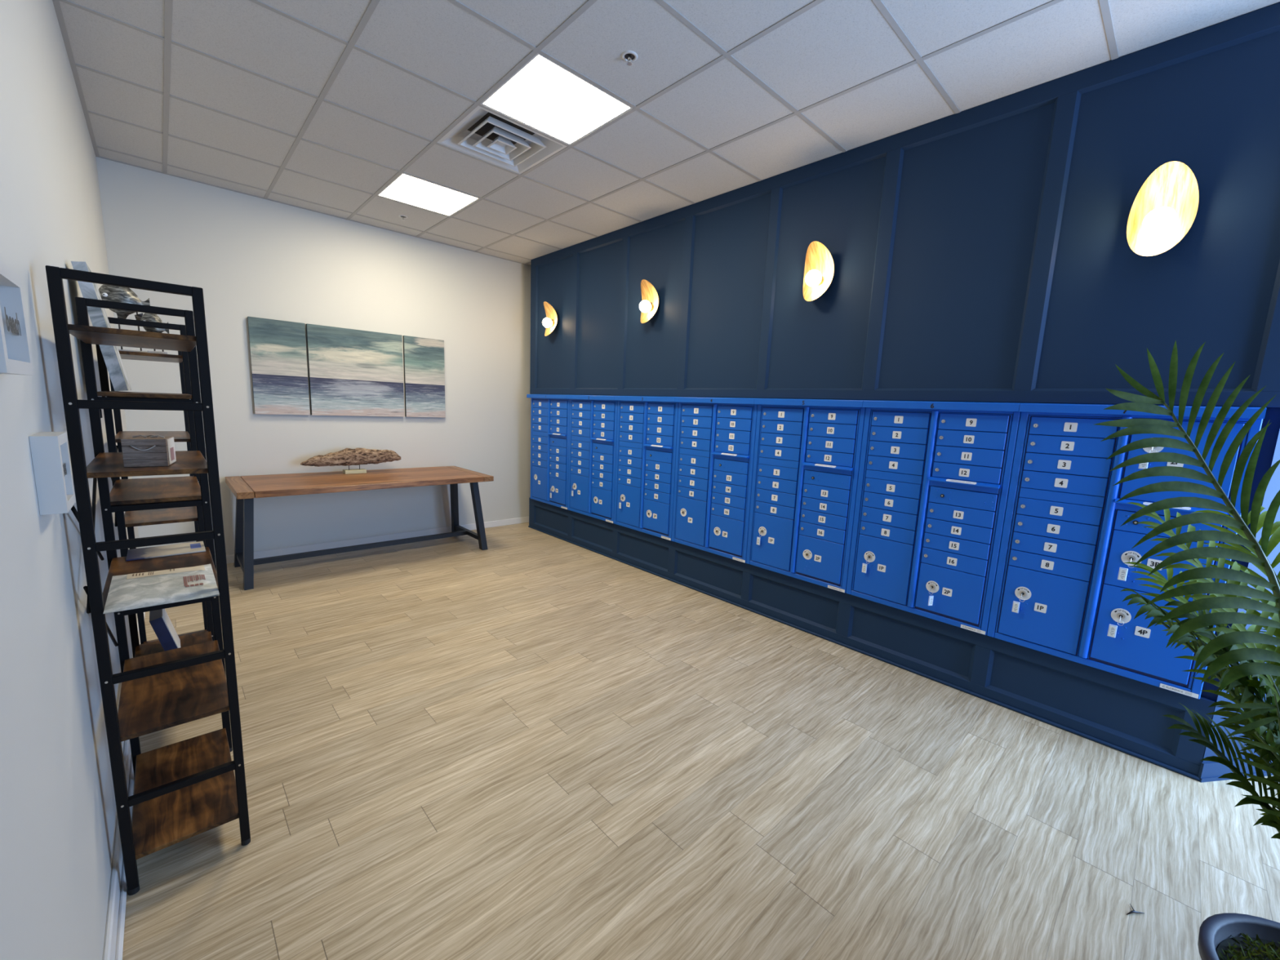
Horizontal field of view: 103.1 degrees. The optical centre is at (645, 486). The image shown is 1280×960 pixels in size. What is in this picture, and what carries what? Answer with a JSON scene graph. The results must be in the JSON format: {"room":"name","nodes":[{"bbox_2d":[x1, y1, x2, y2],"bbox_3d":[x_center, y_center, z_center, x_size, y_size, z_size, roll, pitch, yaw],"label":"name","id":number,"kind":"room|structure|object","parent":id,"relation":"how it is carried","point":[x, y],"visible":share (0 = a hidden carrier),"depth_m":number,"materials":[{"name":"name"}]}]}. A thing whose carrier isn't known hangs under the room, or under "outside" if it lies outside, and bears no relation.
{"room":"mail room","nodes":[
{"label":"mail room","id":0,"kind":"room"},
{"bbox_2d":[0,0,140,959],"bbox_3d":[-1.603,-0.321,1.283,0.120,3.277,7.220,-6,12,-43],"label":"wall","id":1,"kind":"structure","parent":0,"point":[58,809],"depth_m":1.18,"materials":[{"name":"grey paint"}]},
{"bbox_2d":[0,260,34,375],"bbox_3d":[-1.069,-0.276,0.835,0.040,0.175,0.235,-6,12,-43],"label":"framed picture","id":2,"kind":"object","parent":1,"relation":"attached to","point":[15,356],"visible":1,"depth_m":0.90,"materials":[{"name":"white paper"}]},
{"bbox_2d":[28,431,75,515],"bbox_3d":[-1.336,-0.034,1.147,0.040,0.169,0.150,-6,12,-43],"label":"electrical box","id":3,"kind":"object","parent":1,"relation":"attached to","point":[50,452],"visible":1,"depth_m":1.10,"materials":[{"name":"grey paint"}]},
{"bbox_2d":[102,612,145,959],"bbox_3d":[-1.567,1.159,1.513,0.026,0.088,7.087,-6,12,-43],"label":"baseboard","id":4,"kind":"structure","parent":1,"relation":"attached to","point":[116,912],"depth_m":1.45,"materials":[{"name":"white wood"}]},
{"bbox_2d":[95,156,531,556],"bbox_3d":[-1.733,-1.052,5.977,6.200,3.277,0.120,-6,12,-43],"label":"wall","id":5,"kind":"structure","parent":0,"point":[249,255],"depth_m":4.68,"materials":[{"name":"grey paint"}]},
{"bbox_2d":[247,316,310,414],"bbox_3d":[-3.210,-1.042,4.456,0.401,0.808,0.036,-6,12,-43],"label":"canvas painting","id":6,"kind":"object","parent":5,"relation":"attached to","point":[277,348],"visible":1,"depth_m":4.43,"materials":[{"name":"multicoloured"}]},
{"bbox_2d":[306,323,404,417],"bbox_3d":[-2.760,-1.088,4.878,0.805,0.808,0.036,-6,12,-43],"label":"canvas painting","id":7,"kind":"object","parent":5,"relation":"attached to","point":[352,371],"visible":1,"depth_m":4.84,"materials":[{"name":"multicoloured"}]},
{"bbox_2d":[215,516,528,565],"bbox_3d":[-1.751,0.440,6.159,6.200,0.074,0.011,-6,12,-43],"label":"baseboard","id":8,"kind":"structure","parent":5,"relation":"attached to","point":[284,551],"depth_m":5.15,"materials":[{"name":"white"}]},
{"bbox_2d":[402,335,445,417],"bbox_3d":[-2.308,-1.134,5.301,0.402,0.808,0.036,-6,12,-43],"label":"canvas painting","id":9,"kind":"object","parent":5,"relation":"attached to","point":[423,357],"visible":1,"depth_m":5.28,"materials":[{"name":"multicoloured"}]},
{"bbox_2d":[58,0,1279,265],"bbox_3d":[0.803,-2.075,3.158,6.200,0.016,7.100,-6,12,-43],"label":"ceiling","id":10,"kind":"structure","parent":0,"point":[833,47],"depth_m":2.53,"materials":[{"name":"tile"}]},
{"bbox_2d":[398,214,408,221],"bbox_3d":[-2.159,-2.387,4.521,0.076,0.032,0.076,-6,12,-43],"label":"sprinkler head","id":11,"kind":"object","parent":10,"relation":"attached to","point":[402,216],"visible":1,"depth_m":4.51},
{"bbox_2d":[377,173,479,216],"bbox_3d":[-1.734,-2.331,4.047,0.586,0.042,0.586,-6,12,-43],"label":"ceiling light","id":12,"kind":"object","parent":10,"relation":"attached to","point":[405,188],"visible":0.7,"depth_m":4.04,"materials":[{"name":"white plastic"}]},
{"bbox_2d":[436,106,567,174],"bbox_3d":[-0.899,-2.179,3.172,0.586,0.115,0.586,-6,12,-43],"label":"ceiling vent","id":13,"kind":"object","parent":10,"relation":"in","point":[486,135],"visible":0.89,"depth_m":3.20,"materials":[{"name":"white metal"}]},
{"bbox_2d":[480,53,632,145],"bbox_3d":[-0.483,-2.076,2.738,0.586,0.042,0.586,-6,12,-43],"label":"ceiling light","id":14,"kind":"object","parent":10,"relation":"attached to","point":[543,95],"visible":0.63,"depth_m":2.71,"materials":[{"name":"white plastic"}]},
{"bbox_2d":[52,0,1119,266],"bbox_3d":[1.375,-1.949,2.561,6.200,0.006,8.773,-6,12,-43],"label":"ceiling grid","id":15,"kind":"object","parent":10,"relation":"attached to","point":[1104,6],"depth_m":2.63,"materials":[{"name":"silver metal"}]},
{"bbox_2d":[621,50,637,66],"bbox_3d":[-0.076,-1.960,2.335,0.076,0.032,0.076,-6,12,-43],"label":"sprinkler head","id":16,"kind":"object","parent":10,"relation":"attached to","point":[629,56],"visible":1,"depth_m":2.33},
{"bbox_2d":[122,522,1279,959],"bbox_3d":[0.671,1.021,3.636,6.200,0.100,7.100,-6,12,-43],"label":"floor","id":17,"kind":"structure","parent":0,"point":[532,744],"depth_m":1.98,"materials":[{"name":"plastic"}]},
{"bbox_2d":[44,265,250,895],"bbox_3d":[-2.007,0.200,2.100,0.305,1.765,1.811,-6,12,-43],"label":"bookshelf","id":18,"kind":"object","parent":17,"relation":"on","point":[185,789],"visible":0.93,"depth_m":1.65,"materials":[{"name":"black metal"}]},
{"bbox_2d":[71,261,131,391],"bbox_3d":[-2.089,-0.597,1.959,0.106,0.449,0.330,-6,12,-43],"label":"canvas","id":19,"kind":"object","parent":18,"relation":"on","point":[98,316],"visible":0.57,"depth_m":1.86},
{"bbox_2d":[98,284,150,352],"bbox_3d":[-2.377,-0.776,2.325,0.165,0.328,0.062,-6,12,-43],"label":"fish","id":20,"kind":"object","parent":18,"relation":"on","point":[108,292],"visible":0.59,"depth_m":2.30},
{"bbox_2d":[120,434,176,466],"bbox_3d":[-1.476,-0.110,1.511,0.096,0.088,0.127,-4,11,-34],"label":"wooden box","id":21,"kind":"object","parent":18,"relation":"on","point":[147,451],"visible":1,"depth_m":1.47,"materials":[{"name":"grey wood"}]},
{"bbox_2d":[166,437,176,464],"bbox_3d":[-1.441,-0.110,1.544,0.001,0.074,0.098,-4,11,-34],"label":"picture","id":22,"kind":"object","parent":21,"relation":"attached to","point":[171,444],"depth_m":1.54},
{"bbox_2d":[140,312,168,354],"bbox_3d":[-2.252,-0.707,2.334,0.092,0.199,0.060,-6,12,-43],"label":"fish","id":23,"kind":"object","parent":18,"relation":"on","point":[146,317],"visible":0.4,"depth_m":2.32},
{"bbox_2d":[102,564,219,613],"bbox_3d":[-1.484,0.297,1.565,0.238,0.015,0.388,-6,12,-43],"label":"magazine","id":24,"kind":"object","parent":18,"relation":"on","point":[144,589],"visible":1,"depth_m":1.52,"materials":[{"name":"white paper"}]},
{"bbox_2d":[149,608,180,650],"bbox_3d":[-2.146,0.641,2.269,0.088,0.190,0.185,-6,12,-43],"label":"book","id":25,"kind":"object","parent":18,"relation":"on","point":[160,621],"visible":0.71,"depth_m":2.21,"materials":[{"name":"blue paper"}]},
{"bbox_2d":[125,541,205,560],"bbox_3d":[-1.786,0.238,1.895,0.210,0.006,0.160,-6,12,-43],"label":"magazine","id":26,"kind":"object","parent":18,"relation":"on","point":[193,547],"visible":1,"depth_m":1.88,"materials":[{"name":"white paper"}]},
{"bbox_2d":[190,542,201,548],"bbox_3d":[-1.736,0.228,1.958,0.030,0.001,0.075,-6,12,-43],"label":"print","id":27,"kind":"object","parent":26,"relation":"on","point":[193,545],"depth_m":1.96,"materials":[{"name":"blue paper"}]},
{"bbox_2d":[225,466,493,590],"bbox_3d":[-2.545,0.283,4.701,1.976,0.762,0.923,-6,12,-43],"label":"console table","id":28,"kind":"object","parent":17,"relation":"on","point":[245,489],"visible":0.99,"depth_m":4.38,"materials":[{"name":"brown wood"}]},
{"bbox_2d":[300,448,400,474],"bbox_3d":[-2.757,-0.247,4.791,0.838,0.238,0.132,-6,12,-43],"label":"driftwood sculpture","id":29,"kind":"object","parent":28,"relation":"on","point":[347,456],"visible":1,"depth_m":4.75,"materials":[{"name":"brown wood"}]},
{"bbox_2d":[1126,903,1144,915],"bbox_3d":[1.514,1.318,1.588,0.061,0.008,0.032,2,9,-6],"label":"scrap","id":30,"kind":"object","parent":17,"relation":"on","point":[1133,910],"visible":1,"depth_m":1.57,"materials":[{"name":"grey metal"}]},
{"bbox_2d":[1094,340,1279,959],"bbox_3d":[1.699,0.555,1.067,1.040,1.691,1.261,-6,12,-43],"label":"potted palm","id":31,"kind":"object","parent":17,"relation":"on","point":[1225,935],"visible":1,"depth_m":1.16,"materials":[{"name":"green plant"}]},
{"bbox_2d":[535,31,1279,749],"bbox_3d":[0.918,-0.680,4.298,0.986,3.077,5.562,-6,12,-43],"label":"wall","id":32,"kind":"structure","parent":0,"point":[968,206],"depth_m":2.63,"materials":[{"name":"blue paint"}]},
{"bbox_2d":[526,394,569,509],"bbox_3d":[-1.094,-0.411,5.681,0.088,1.226,0.796,-6,12,-43],"label":"mailbox","id":33,"kind":"object","parent":32,"relation":"attached to","point":[549,413],"visible":1,"depth_m":5.64,"materials":[{"name":"blue metal"}]},
{"bbox_2d":[542,301,557,336],"bbox_3d":[-1.017,-1.788,5.449,0.168,0.352,0.164,3,9,5],"label":"wall sconce","id":34,"kind":"object","parent":32,"relation":"attached to","point":[550,322],"visible":1,"depth_m":5.42,"materials":[{"name":"brown metal"}]},
{"bbox_2d":[566,395,617,523],"bbox_3d":[-0.555,-0.301,5.118,0.088,1.226,0.776,-6,12,-43],"label":"mailbox","id":35,"kind":"object","parent":32,"relation":"attached to","point":[593,430],"visible":0.99,"depth_m":5.08,"materials":[{"name":"blue metal"}]},
{"bbox_2d":[613,395,678,540],"bbox_3d":[-0.022,-0.192,4.562,0.088,1.226,0.776,-6,12,-43],"label":"mailboxes","id":36,"kind":"object","parent":32,"relation":"attached to","point":[647,425],"visible":0.99,"depth_m":4.53,"materials":[{"name":"blue metal"}]},
{"bbox_2d":[639,279,658,323],"bbox_3d":[0.030,-1.575,4.355,0.168,0.352,0.164,3,9,5],"label":"wall sconce","id":37,"kind":"object","parent":32,"relation":"attached to","point":[648,306],"visible":1,"depth_m":4.33,"materials":[{"name":"brown metal"}]},
{"bbox_2d":[671,396,758,563],"bbox_3d":[0.510,-0.083,4.005,0.088,1.226,0.776,-6,12,-43],"label":"mailboxes","id":38,"kind":"object","parent":32,"relation":"attached to","point":[716,436],"visible":1,"depth_m":3.97,"materials":[{"name":"blue metal"}]},
{"bbox_2d":[746,398,866,592],"bbox_3d":[1.042,0.025,3.449,0.088,1.226,0.776,-6,12,-43],"label":"mailboxes","id":39,"kind":"object","parent":32,"relation":"attached to","point":[807,452],"visible":1,"depth_m":3.41,"materials":[{"name":"blue metal"}]},
{"bbox_2d":[756,530,761,545],"bbox_3d":[0.826,0.371,3.687,0.024,0.110,0.048,0,9,-14],"label":"key","id":40,"kind":"object","parent":39,"relation":"attached to","point":[758,539],"visible":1,"depth_m":3.69,"materials":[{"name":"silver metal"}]},
{"bbox_2d":[803,240,834,301],"bbox_3d":[1.098,-1.356,3.239,0.168,0.352,0.164,3,9,5],"label":"wall sconce","id":41,"kind":"object","parent":32,"relation":"attached to","point":[819,271],"visible":1,"depth_m":3.21,"materials":[{"name":"brown metal"}]},
{"bbox_2d":[528,525,1199,780],"bbox_3d":[0.478,0.870,4.175,0.014,0.018,5.569,-6,12,-43],"label":"baseboard","id":42,"kind":"structure","parent":32,"relation":"attached to","point":[1123,750],"depth_m":2.91,"materials":[{"name":"blue paint"}]},
{"bbox_2d":[528,497,1216,776],"bbox_3d":[0.495,0.697,4.162,0.018,0.364,5.563,-6,12,-43],"label":"trim","id":43,"kind":"structure","parent":32,"relation":"attached to","point":[1185,755],"depth_m":2.88,"materials":[{"name":"blue paint"}]},
{"bbox_2d":[529,2,1279,407],"bbox_3d":[0.586,-1.427,3.833,0.018,1.486,5.563,-6,12,-43],"label":"trim","id":44,"kind":"structure","parent":32,"relation":"attached to","point":[1066,91],"depth_m":2.77,"materials":[{"name":"blue paint"}]},
{"bbox_2d":[845,400,1021,635],"bbox_3d":[1.574,0.134,2.893,0.088,1.226,0.776,-6,12,-43],"label":"mailboxes","id":45,"kind":"object","parent":32,"relation":"attached to","point":[934,478],"visible":0.99,"depth_m":2.85,"materials":[{"name":"blue metal"}]},
{"bbox_2d":[861,556,869,573],"bbox_3d":[1.358,0.480,3.131,0.024,0.110,0.048,0,9,-14],"label":"key","id":46,"kind":"object","parent":45,"relation":"attached to","point":[864,565],"visible":1,"depth_m":3.14,"materials":[{"name":"silver metal"}]},
{"bbox_2d":[928,586,933,605],"bbox_3d":[1.610,0.618,2.870,0.028,0.110,0.020,-2,10,-28],"label":"key","id":47,"kind":"object","parent":45,"relation":"attached to","point":[931,597],"visible":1,"depth_m":2.87,"materials":[{"name":"silver metal"}]},
{"bbox_2d":[986,403,1266,699],"bbox_3d":[2.106,0.243,2.337,0.088,1.226,0.776,-6,12,-43],"label":"mailboxes","id":48,"kind":"object","parent":32,"relation":"attached to","point":[1064,547],"visible":0.78,"depth_m":2.37,"materials":[{"name":"blue metal"}]},
{"bbox_2d":[1011,593,1024,613],"bbox_3d":[1.891,0.589,2.575,0.024,0.110,0.048,0,9,-14],"label":"key","id":49,"kind":"object","parent":48,"relation":"attached to","point":[1015,606],"visible":1,"depth_m":2.58,"materials":[{"name":"silver metal"}]},
{"bbox_2d":[1106,615,1124,637],"bbox_3d":[2.141,0.636,2.312,0.024,0.110,0.048,0,9,-14],"label":"key","id":50,"kind":"object","parent":48,"relation":"attached to","point":[1112,631],"visible":1,"depth_m":2.32,"materials":[{"name":"silver metal"}]},
{"bbox_2d":[1117,558,1133,581],"bbox_3d":[2.151,0.369,2.272,0.024,0.110,0.048,0,9,-14],"label":"key","id":51,"kind":"object","parent":48,"relation":"attached to","point":[1122,572],"visible":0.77,"depth_m":2.28,"materials":[{"name":"silver metal"}]},
{"bbox_2d":[1137,447,1156,469],"bbox_3d":[2.172,-0.130,2.196,0.024,0.110,0.048,0,9,-14],"label":"key","id":52,"kind":"object","parent":48,"relation":"attached to","point":[1143,465],"visible":0.44,"depth_m":2.21,"materials":[{"name":"silver metal"}]},
{"bbox_2d":[1126,160,1199,256],"bbox_3d":[2.162,-1.139,2.126,0.168,0.352,0.164,3,9,5],"label":"wall sconce","id":53,"kind":"object","parent":32,"relation":"attached to","point":[1164,209],"visible":1,"depth_m":2.10,"materials":[{"name":"brown metal"}]},
{"bbox_2d":[1197,912,1279,959],"bbox_3d":[1.502,1.260,1.110,0.440,0.270,0.440,-6,12,-43],"label":"pot","id":54,"kind":"object","parent":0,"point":[1225,935],"depth_m":1.26,"materials":[{"name":"black plastic"}]},
{"bbox_2d":[1202,426,1279,762],"bbox_3d":[3.341,-0.283,2.399,1.902,3.077,0.582,1,9,-9],"label":"wall","id":55,"kind":"structure","parent":0,"point":[1273,486],"depth_m":2.06,"materials":[{"name":"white paint"}]},
{"bbox_2d":[1198,758,1273,782],"bbox_3d":[3.322,1.241,2.336,1.910,0.085,0.014,1,9,-9],"label":"baseboard","id":56,"kind":"structure","parent":55,"relation":"attached to","point":[1209,771],"depth_m":2.19,"materials":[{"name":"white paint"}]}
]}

